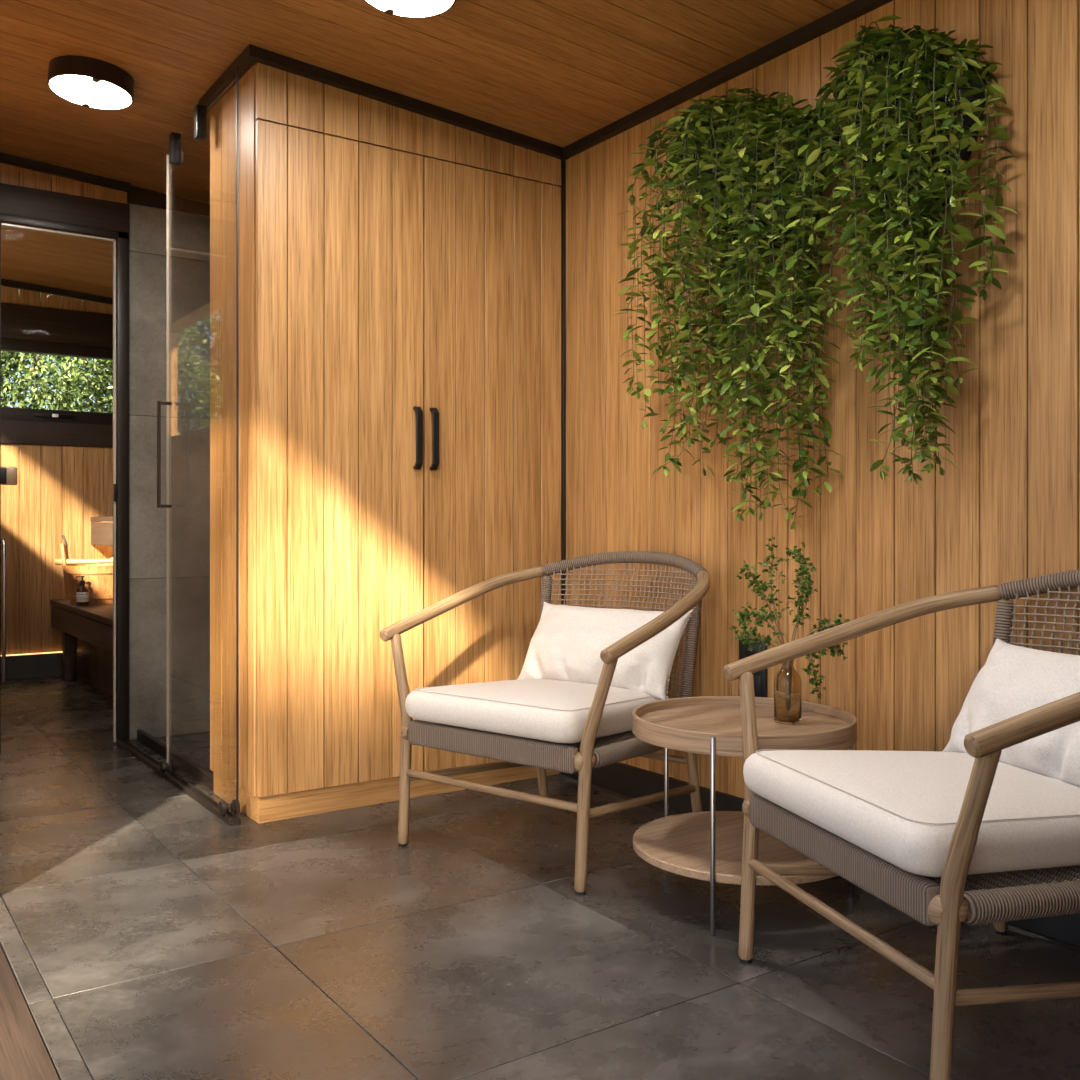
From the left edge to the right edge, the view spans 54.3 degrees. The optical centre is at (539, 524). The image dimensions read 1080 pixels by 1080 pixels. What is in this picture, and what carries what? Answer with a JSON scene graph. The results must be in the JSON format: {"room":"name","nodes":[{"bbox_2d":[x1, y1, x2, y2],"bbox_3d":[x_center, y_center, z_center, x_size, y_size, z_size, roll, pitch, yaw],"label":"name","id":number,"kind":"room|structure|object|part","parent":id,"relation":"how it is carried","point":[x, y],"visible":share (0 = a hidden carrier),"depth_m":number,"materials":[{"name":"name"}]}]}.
{"room":"spa lounge","nodes":[
{"label":"spa lounge","id":0,"kind":"room"},
{"bbox_2d":[0,945,59,1079],"bbox_3d":[-2.276,1.005,1.772,2.459,0.050,11.500,0,0,-35],"label":"wood floor","id":1,"kind":"structure","parent":0,"point":[24,1055],"depth_m":2.01,"materials":[{"name":"brown wood"}]},
{"bbox_2d":[1,286,112,655],"bbox_3d":[-3.119,-0.309,6.942,2.111,2.578,0.100,0,0,-35],"label":"wall","id":2,"kind":"structure","parent":0,"point":[57,491],"depth_m":6.82,"materials":[{"name":"brown wood"}]},
{"bbox_2d":[1,651,62,679],"bbox_3d":[-3.074,0.902,6.903,2.083,0.156,0.036,0,0,-35],"label":"baseboard","id":3,"kind":"structure","parent":2,"relation":"attached to","point":[19,666],"depth_m":6.76,"materials":[{"name":"black"}]},
{"bbox_2d":[1,302,112,447],"bbox_3d":[-3.076,-0.963,6.905,2.083,0.890,0.030,0,0,-35],"label":"window frame","id":4,"kind":"structure","parent":2,"relation":"attached to","point":[21,322],"depth_m":6.84,"materials":[{"name":"black metal"}]},
{"bbox_2d":[1,338,112,424],"bbox_3d":[-3.149,-0.925,6.867,1.600,0.520,0.110,0,0,-35],"label":"window","id":5,"kind":"structure","parent":2,"relation":"in","point":[10,345],"depth_m":6.84,"materials":[{"name":"black"}]},
{"bbox_2d":[1,278,112,304],"bbox_3d":[-3.070,-1.512,6.897,2.083,0.173,0.030,0,0,-35],"label":"trim","id":6,"kind":"structure","parent":2,"relation":"attached to","point":[4,282],"depth_m":6.83,"materials":[{"name":"black wood"}]},
{"bbox_2d":[90,516,112,545],"bbox_3d":[-2.037,0.464,6.416,0.921,1.033,1.980,0,0,-35],"label":"bench","id":7,"kind":"object","parent":2,"relation":"attached to","point":[101,533],"visible":0.18,"depth_m":6.69,"materials":[{"name":"brown wood"}]},
{"bbox_2d":[0,163,209,578],"bbox_3d":[-1.719,-0.308,4.933,2.083,2.576,0.080,0,0,-35],"label":"wall","id":8,"kind":"structure","parent":0,"point":[9,174],"depth_m":4.70,"materials":[{"name":"brown wood"}]},
{"bbox_2d":[0,213,128,755],"bbox_3d":[-2.101,-0.171,4.611,0.568,2.302,0.118,0,0,-35],"label":"door","id":9,"kind":"structure","parent":8,"relation":"in","point":[120,239],"depth_m":4.73,"materials":[{"name":"black metal"}]},
{"bbox_3d":[-2.260,-0.209,4.482,0.064,0.078,0.012,0,0,-35],"label":"hinge plate","id":10,"kind":"part","parent":9,"relation":"part of","materials":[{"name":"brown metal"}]},
{"bbox_2d":[0,183,129,232],"bbox_3d":[-2.211,-1.386,4.545,0.832,0.132,0.042,0,0,-35],"label":"trim","id":11,"kind":"structure","parent":8,"relation":"attached to","point":[14,199],"depth_m":4.61,"materials":[{"name":"black metal"}]},
{"bbox_2d":[0,152,130,192],"bbox_3d":[-2.201,-1.554,4.534,0.835,0.089,0.030,0,0,-35],"label":"trim","id":12,"kind":"structure","parent":8,"relation":"attached to","point":[5,158],"depth_m":4.60,"materials":[{"name":"black wood"}]},
{"bbox_2d":[127,203,209,739],"bbox_3d":[-1.034,-0.241,4.671,1.259,2.439,1.168,0,0,-35],"label":"wall","id":13,"kind":"structure","parent":0,"point":[189,234],"depth_m":4.89,"materials":[{"name":"tile"}]},
{"bbox_2d":[0,0,854,297],"bbox_3d":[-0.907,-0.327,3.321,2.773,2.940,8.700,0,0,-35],"label":"ceiling","id":14,"kind":"structure","parent":0,"point":[556,72],"depth_m":3.44,"materials":[{"name":"brown wood"}]},
{"bbox_2d":[47,55,134,109],"bbox_3d":[-1.561,-1.536,3.666,0.279,0.082,0.277,0,0,-18],"label":"ceiling light","id":15,"kind":"object","parent":14,"relation":"attached to","point":[88,82],"visible":1,"depth_m":3.60,"materials":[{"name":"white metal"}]},
{"bbox_2d":[50,75,130,108],"bbox_3d":[-1.563,-1.508,3.665,0.261,0.006,0.261,5,-3,-34],"label":"diffuser","id":16,"kind":"object","parent":15,"relation":"attached to","point":[89,91],"depth_m":3.65,"materials":[{"name":"white plastic"}]},
{"bbox_2d":[365,0,455,17],"bbox_3d":[-0.366,-1.501,2.904,0.279,0.082,0.277,0,0,-18],"label":"ceiling light","id":17,"kind":"object","parent":14,"relation":"attached to","point":[402,8],"visible":1,"depth_m":2.98,"materials":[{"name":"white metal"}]},
{"bbox_2d":[0,675,1079,1079],"bbox_3d":[-0.694,1.010,3.551,2.163,0.060,8.437,0,0,-35],"label":"floor","id":18,"kind":"structure","parent":0,"point":[145,934],"depth_m":2.45,"materials":[{"name":"tile"}]},
{"bbox_2d":[50,599,112,695],"bbox_3d":[-2.391,0.731,6.154,0.540,0.498,1.950,0,0,-35],"label":"vanity counter","id":19,"kind":"object","parent":18,"relation":"on","point":[87,630],"visible":0.41,"depth_m":6.27,"materials":[{"name":"brown wood"}]},
{"bbox_3d":[-2.967,0.750,6.644,0.073,0.460,0.070,0,0,-35],"label":"leg","id":20,"kind":"part","parent":19,"relation":"part of","materials":[{"name":"brown wood"}]},
{"bbox_2d":[76,576,88,605],"bbox_3d":[-2.736,0.393,6.299,0.068,0.179,0.068,0,0,-35],"label":"soap bottle","id":21,"kind":"object","parent":19,"relation":"on","point":[82,591],"visible":1,"depth_m":6.28,"materials":[{"name":"brown glass"}]},
{"bbox_2d":[60,535,112,603],"bbox_3d":[-2.760,0.271,6.538,0.376,0.422,0.373,0,0,-35],"label":"bucket","id":22,"kind":"object","parent":19,"relation":"on","point":[98,578],"visible":0.64,"depth_m":6.40,"materials":[{"name":"brown wood"}]},
{"bbox_2d":[54,557,112,564],"bbox_3d":[-2.758,0.213,6.532,0.501,0.069,0.068,0,0,-2],"label":"ladle","id":23,"kind":"object","parent":22,"relation":"on","point":[57,561],"visible":0.48,"depth_m":6.53,"materials":[{"name":"brown wood"}]},
{"bbox_2d":[137,729,212,790],"bbox_3d":[-1.510,0.955,4.336,0.020,0.050,1.115,0,0,-35],"label":"shower threshold","id":24,"kind":"object","parent":18,"relation":"on","point":[194,770],"visible":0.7,"depth_m":4.24,"materials":[{"name":"black"}]},
{"bbox_2d":[116,738,240,825],"bbox_3d":[-1.439,0.970,4.084,0.036,0.021,1.570,0,0,-35],"label":"door track","id":25,"kind":"object","parent":18,"relation":"on","point":[210,804],"visible":1,"depth_m":3.92,"materials":[{"name":"black metal"}]},
{"bbox_2d":[157,66,239,820],"bbox_3d":[-1.228,-0.265,3.751,0.085,2.450,0.826,0,0,-35],"label":"door","id":26,"kind":"structure","parent":25,"relation":"on","point":[200,111],"depth_m":3.99,"materials":[{"name":"clear"}]},
{"bbox_3d":[-1.436,-0.269,4.025,0.053,0.406,0.012,0,0,-35],"label":"handle","id":27,"kind":"part","parent":26,"relation":"part of","materials":[{"name":"brown metal"}]},
{"bbox_2d":[210,62,560,823],"bbox_3d":[-0.549,-0.264,3.968,1.227,2.488,0.525,0,0,-35],"label":"wardrobe","id":28,"kind":"object","parent":18,"relation":"on","point":[400,269],"visible":0.97,"depth_m":3.68,"materials":[{"name":"brown wood"}]},
{"bbox_3d":[-1.063,-0.309,3.647,0.016,2.398,0.467,0,0,-35],"label":"panel","id":29,"kind":"part","parent":28,"relation":"part of","materials":[{"name":"brown wood"}]},
{"bbox_3d":[-0.675,-0.216,3.611,0.608,2.209,0.020,0,0,-35],"label":"door","id":30,"kind":"part","parent":28,"relation":"part of","materials":[{"name":"brown wood"}]},
{"bbox_2d":[198,44,568,159],"bbox_3d":[-0.565,-1.487,3.971,1.273,0.117,0.547,0,0,-35],"label":"trim","id":31,"kind":"structure","parent":28,"relation":"attached to","point":[252,54],"depth_m":3.67,"materials":[{"name":"black wood"}]},
{"bbox_3d":[-0.434,-0.310,3.747,0.024,0.224,0.030,0,0,-35],"label":"handle","id":32,"kind":"part","parent":28,"relation":"part of","materials":[{"name":"black metal"}]},
{"bbox_3d":[-0.379,-0.310,3.784,0.024,0.224,0.030,0,0,-35],"label":"handle","id":33,"kind":"part","parent":28,"relation":"part of","materials":[{"name":"black metal"}]},
{"bbox_3d":[-0.170,-0.216,3.958,0.603,2.209,0.020,0,0,-35],"label":"door","id":34,"kind":"part","parent":28,"relation":"part of","materials":[{"name":"brown wood"}]},
{"bbox_2d":[379,551,710,894],"bbox_3d":[0.091,0.535,3.320,0.898,0.889,0.854,0,0,39],"label":"armchair","id":35,"kind":"object","parent":18,"relation":"on","point":[570,727],"visible":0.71,"depth_m":3.08,"materials":[{"name":"brown wood"}]},
{"bbox_3d":[-0.428,0.657,3.265,0.051,0.634,0.118,0,0,-24],"label":"leg","id":36,"kind":"part","parent":35,"relation":"part of","materials":[{"name":"brown wood"}]},
{"bbox_3d":[-0.402,0.634,3.228,0.051,0.052,0.028,0,0,-41],"label":"rail","id":37,"kind":"part","parent":35,"relation":"part of","materials":[{"name":"brown wood"}]},
{"bbox_3d":[-0.259,0.254,3.528,0.697,0.219,0.096,0,0,-43],"label":"armrest","id":38,"kind":"part","parent":35,"relation":"part of","materials":[{"name":"brown wood"}]},
{"bbox_3d":[-0.148,0.632,3.021,0.630,0.072,0.036,0,0,39],"label":"rail","id":39,"kind":"part","parent":35,"relation":"part of","materials":[{"name":"grey wicker"}]},
{"bbox_2d":[405,679,668,742],"bbox_3d":[0.024,0.553,3.236,0.646,0.135,0.637,0,0,39],"label":"seat cushion","id":40,"kind":"object","parent":35,"relation":"on","point":[523,710],"depth_m":3.03,"materials":[{"name":"fabric"}]},
{"bbox_3d":[0.005,0.762,3.702,0.037,0.427,0.089,0,0,15],"label":"leg","id":41,"kind":"part","parent":35,"relation":"part of","materials":[{"name":"brown wood"}]},
{"bbox_3d":[0.014,0.380,3.700,0.039,0.404,0.093,0,0,22],"label":"post","id":42,"kind":"part","parent":35,"relation":"part of","materials":[{"name":"wicker"}]},
{"bbox_3d":[0.110,0.634,2.818,0.028,0.052,0.051,0,0,29],"label":"rail","id":43,"kind":"part","parent":35,"relation":"part of","materials":[{"name":"brown wood"}]},
{"bbox_3d":[0.129,0.629,2.824,0.043,0.044,0.030,0,0,39],"label":"rail","id":44,"kind":"part","parent":35,"relation":"part of","materials":[{"name":"brown wood"}]},
{"bbox_3d":[0.151,0.657,2.801,0.118,0.634,0.051,0,0,11],"label":"leg","id":45,"kind":"part","parent":35,"relation":"part of","materials":[{"name":"brown wood"}]},
{"bbox_2d":[517,602,692,699],"bbox_3d":[0.200,0.402,3.440,0.611,0.267,0.223,0,0,42],"label":"throw pillow","id":46,"kind":"object","parent":35,"relation":"on","point":[567,643],"visible":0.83,"depth_m":3.36,"materials":[{"name":"fabric"}]},
{"bbox_3d":[0.308,0.136,3.591,0.668,0.090,0.160,0,0,39],"label":"rail","id":47,"kind":"part","parent":35,"relation":"part of","materials":[{"name":"wicker"}]},
{"bbox_3d":[0.292,0.642,3.059,0.092,0.077,0.548,0,0,39],"label":"rail","id":48,"kind":"part","parent":35,"relation":"part of","materials":[{"name":"wicker"}]},
{"bbox_3d":[0.371,0.254,3.024,0.096,0.219,0.697,0,0,31],"label":"armrest","id":49,"kind":"part","parent":35,"relation":"part of","materials":[{"name":"brown wood"}]},
{"bbox_3d":[0.479,0.380,3.328,0.093,0.404,0.039,0,0,-34],"label":"post","id":50,"kind":"part","parent":35,"relation":"part of","materials":[{"name":"wicker"}]},
{"bbox_3d":[0.483,0.762,3.319,0.089,0.427,0.037,0,0,-27],"label":"leg","id":51,"kind":"part","parent":35,"relation":"part of","materials":[{"name":"brown wood"}]},
{"bbox_2d":[632,696,856,935],"bbox_3d":[0.532,0.740,2.790,0.580,0.481,0.592,0,0,-35],"label":"side table","id":52,"kind":"object","parent":18,"relation":"on","point":[707,845],"visible":0.77,"depth_m":2.71,"materials":[{"name":"brown wood"}]},
{"bbox_3d":[0.363,0.743,3.026,0.012,0.474,0.012,0,0,-35],"label":"leg","id":53,"kind":"part","parent":52,"relation":"part of","materials":[{"name":"silver metal"}]},
{"bbox_3d":[0.413,0.743,2.515,0.012,0.474,0.012,0,0,-35],"label":"leg","id":54,"kind":"part","parent":52,"relation":"part of","materials":[{"name":"silver metal"}]},
{"bbox_2d":[633,811,834,885],"bbox_3d":[0.536,0.845,2.784,0.578,0.022,0.578,0,0,-35],"label":"shelf","id":55,"kind":"object","parent":52,"relation":"attached to","point":[679,844],"depth_m":2.71,"materials":[{"name":"brown wood"}]},
{"bbox_2d":[774,659,801,724],"bbox_3d":[0.657,0.434,2.793,0.072,0.178,0.072,0,0,-35],"label":"vase","id":56,"kind":"object","parent":52,"relation":"on","point":[787,681],"visible":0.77,"depth_m":2.76,"materials":[{"name":"brown glass"}]},
{"bbox_2d":[731,536,849,698],"bbox_3d":[0.653,0.266,2.787,0.333,0.475,0.221,0,0,-3],"label":"leafy sprig","id":57,"kind":"object","parent":56,"relation":"in","point":[744,616],"visible":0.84,"depth_m":2.78,"materials":[{"name":"green plant"}]},
{"bbox_3d":[0.831,0.743,2.813,0.012,0.474,0.012,0,0,-35],"label":"leg","id":58,"kind":"part","parent":52,"relation":"part of","materials":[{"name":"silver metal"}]},
{"bbox_2d":[723,570,1079,1079],"bbox_3d":[0.936,0.535,2.153,0.854,0.889,0.898,0,0,-16],"label":"armchair","id":59,"kind":"object","parent":18,"relation":"on","point":[946,840],"visible":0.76,"depth_m":1.89,"materials":[{"name":"brown wood"}]},
{"bbox_3d":[0.479,0.634,2.362,0.051,0.052,0.028,0,0,-6],"label":"rail","id":60,"kind":"part","parent":59,"relation":"part of","materials":[{"name":"brown wood"}]},
{"bbox_3d":[0.479,0.657,2.406,0.051,0.634,0.118,0,0,11],"label":"leg","id":61,"kind":"part","parent":59,"relation":"part of","materials":[{"name":"brown wood"}]},
{"bbox_3d":[0.568,0.632,2.046,0.036,0.072,0.630,0,0,-16],"label":"rail","id":62,"kind":"part","parent":59,"relation":"part of","materials":[{"name":"grey wicker"}]},
{"bbox_3d":[0.769,0.254,2.524,0.697,0.219,0.096,0,0,-8],"label":"armrest","id":63,"kind":"part","parent":59,"relation":"part of","materials":[{"name":"brown wood"}]},
{"bbox_2d":[743,750,1079,876],"bbox_3d":[0.832,0.553,2.123,0.637,0.135,0.646,0,0,-16],"label":"seat cushion","id":64,"kind":"object","parent":59,"relation":"on","point":[874,813],"depth_m":1.93,"materials":[{"name":"fabric"}]},
{"bbox_3d":[0.662,0.634,1.732,0.051,0.052,0.028,0,0,-26],"label":"rail","id":65,"kind":"part","parent":59,"relation":"part of","materials":[{"name":"brown wood"}]},
{"bbox_3d":[0.681,0.629,1.725,0.030,0.044,0.043,0,0,-16],"label":"rail","id":66,"kind":"part","parent":59,"relation":"part of","materials":[{"name":"brown wood"}]},
{"bbox_3d":[0.686,0.657,1.694,0.051,0.634,0.118,0,0,-43],"label":"leg","id":67,"kind":"part","parent":59,"relation":"part of","materials":[{"name":"brown wood"}]},
{"bbox_3d":[1.085,0.762,2.515,0.089,0.427,0.037,0,0,-40],"label":"leg","id":68,"kind":"part","parent":59,"relation":"part of","materials":[{"name":"brown wood"}]},
{"bbox_3d":[1.091,0.380,2.508,0.093,0.404,0.039,0,0,-33],"label":"post","id":69,"kind":"part","parent":59,"relation":"part of","materials":[{"name":"wicker"}]},
{"bbox_2d":[942,638,1079,786],"bbox_3d":[1.090,0.402,2.187,0.211,0.268,0.604,0,0,-16],"label":"throw pillow","id":70,"kind":"object","parent":59,"relation":"on","point":[1014,680],"visible":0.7,"depth_m":2.21,"materials":[{"name":"fabric"}]},
{"bbox_3d":[0.950,0.642,1.824,0.548,0.077,0.054,0,0,-20],"label":"rail","id":71,"kind":"part","parent":59,"relation":"part of","materials":[{"name":"wicker"}]},
{"bbox_3d":[0.994,0.254,1.750,0.697,0.219,0.096,0,0,-24],"label":"armrest","id":72,"kind":"part","parent":59,"relation":"part of","materials":[{"name":"brown wood"}]},
{"bbox_3d":[1.269,0.136,2.249,0.160,0.090,0.668,0,0,-16],"label":"rail","id":73,"kind":"part","parent":59,"relation":"part of","materials":[{"name":"wicker"}]},
{"bbox_2d":[559,0,1079,798],"bbox_3d":[0.184,-0.227,4.095,0.100,2.515,8.537,0,0,-35],"label":"wall","id":74,"kind":"structure","parent":0,"point":[1008,510],"depth_m":2.92,"materials":[{"name":"brown wood"}]},
{"bbox_2d":[560,160,565,603],"bbox_3d":[0.090,-0.269,4.130,0.014,2.319,0.022,0,0,-35],"label":"trim","id":75,"kind":"structure","parent":74,"relation":"attached to","point":[563,162],"depth_m":4.12,"materials":[{"name":"black wood"}]},
{"bbox_2d":[563,0,892,157],"bbox_3d":[1.298,-1.448,2.361,0.030,0.035,4.218,0,0,-35],"label":"trim","id":76,"kind":"structure","parent":74,"relation":"attached to","point":[855,9],"depth_m":3.34,"materials":[{"name":"black wood"}]},
{"bbox_2d":[615,88,843,529],"bbox_3d":[0.545,-0.665,3.225,0.313,1.362,0.877,0,0,-35],"label":"plant","id":77,"kind":"object","parent":74,"relation":"attached to","point":[738,155],"visible":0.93,"depth_m":3.08,"materials":[{"name":"green plant"}]},
{"bbox_3d":[0.649,-0.995,3.227,0.110,0.310,0.600,0,0,-35],"label":"planter","id":78,"kind":"part","parent":77,"relation":"part of","materials":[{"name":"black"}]},
{"bbox_2d":[739,638,766,696],"bbox_3d":[0.664,0.451,3.294,0.016,0.191,0.115,0,0,-35],"label":"wall socket","id":79,"kind":"object","parent":74,"relation":"attached to","point":[760,677],"visible":0.23,"depth_m":3.27,"materials":[{"name":"black plastic"}]},
{"bbox_2d":[745,649,755,656],"bbox_3d":[0.658,0.406,3.290,0.002,0.044,0.044,0,0,-35],"label":"socket","id":80,"kind":"object","parent":79,"relation":"attached to","point":[747,653],"depth_m":3.29,"materials":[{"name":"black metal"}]},
{"bbox_2d":[561,762,1079,946],"bbox_3d":[1.298,0.924,2.391,0.020,0.112,4.266,0,0,-35],"label":"baseboard","id":81,"kind":"structure","parent":74,"relation":"attached to","point":[618,777],"depth_m":3.56,"materials":[{"name":"brown wood"}]},
{"bbox_2d":[789,15,1016,483],"bbox_3d":[0.918,-0.707,2.687,0.315,1.218,0.608,0,0,-35],"label":"plant","id":82,"kind":"object","parent":74,"relation":"attached to","point":[908,109],"visible":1,"depth_m":2.62,"materials":[{"name":"green plant"}]},
{"bbox_3d":[0.958,-0.985,2.778,0.110,0.310,0.440,0,0,-35],"label":"planter","id":83,"kind":"part","parent":82,"relation":"part of","materials":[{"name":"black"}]},
{"label":"outside","id":84,"kind":"structure","parent":0,"visible":0},
{"bbox_3d":[0.000,1.115,0.000,80.000,0.130,80.000,0,0,-35],"label":"ground","id":85,"kind":"structure","parent":84,"visible":0},
{"bbox_2d":[1,351,112,412],"bbox_3d":[-4.321,-0.685,8.582,6.186,3.474,1.763,0,0,-35],"label":"hedge","id":86,"kind":"object","parent":85,"relation":"on","point":[98,385],"visible":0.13,"depth_m":8.31,"materials":[{"name":"green plant"}]}
]}

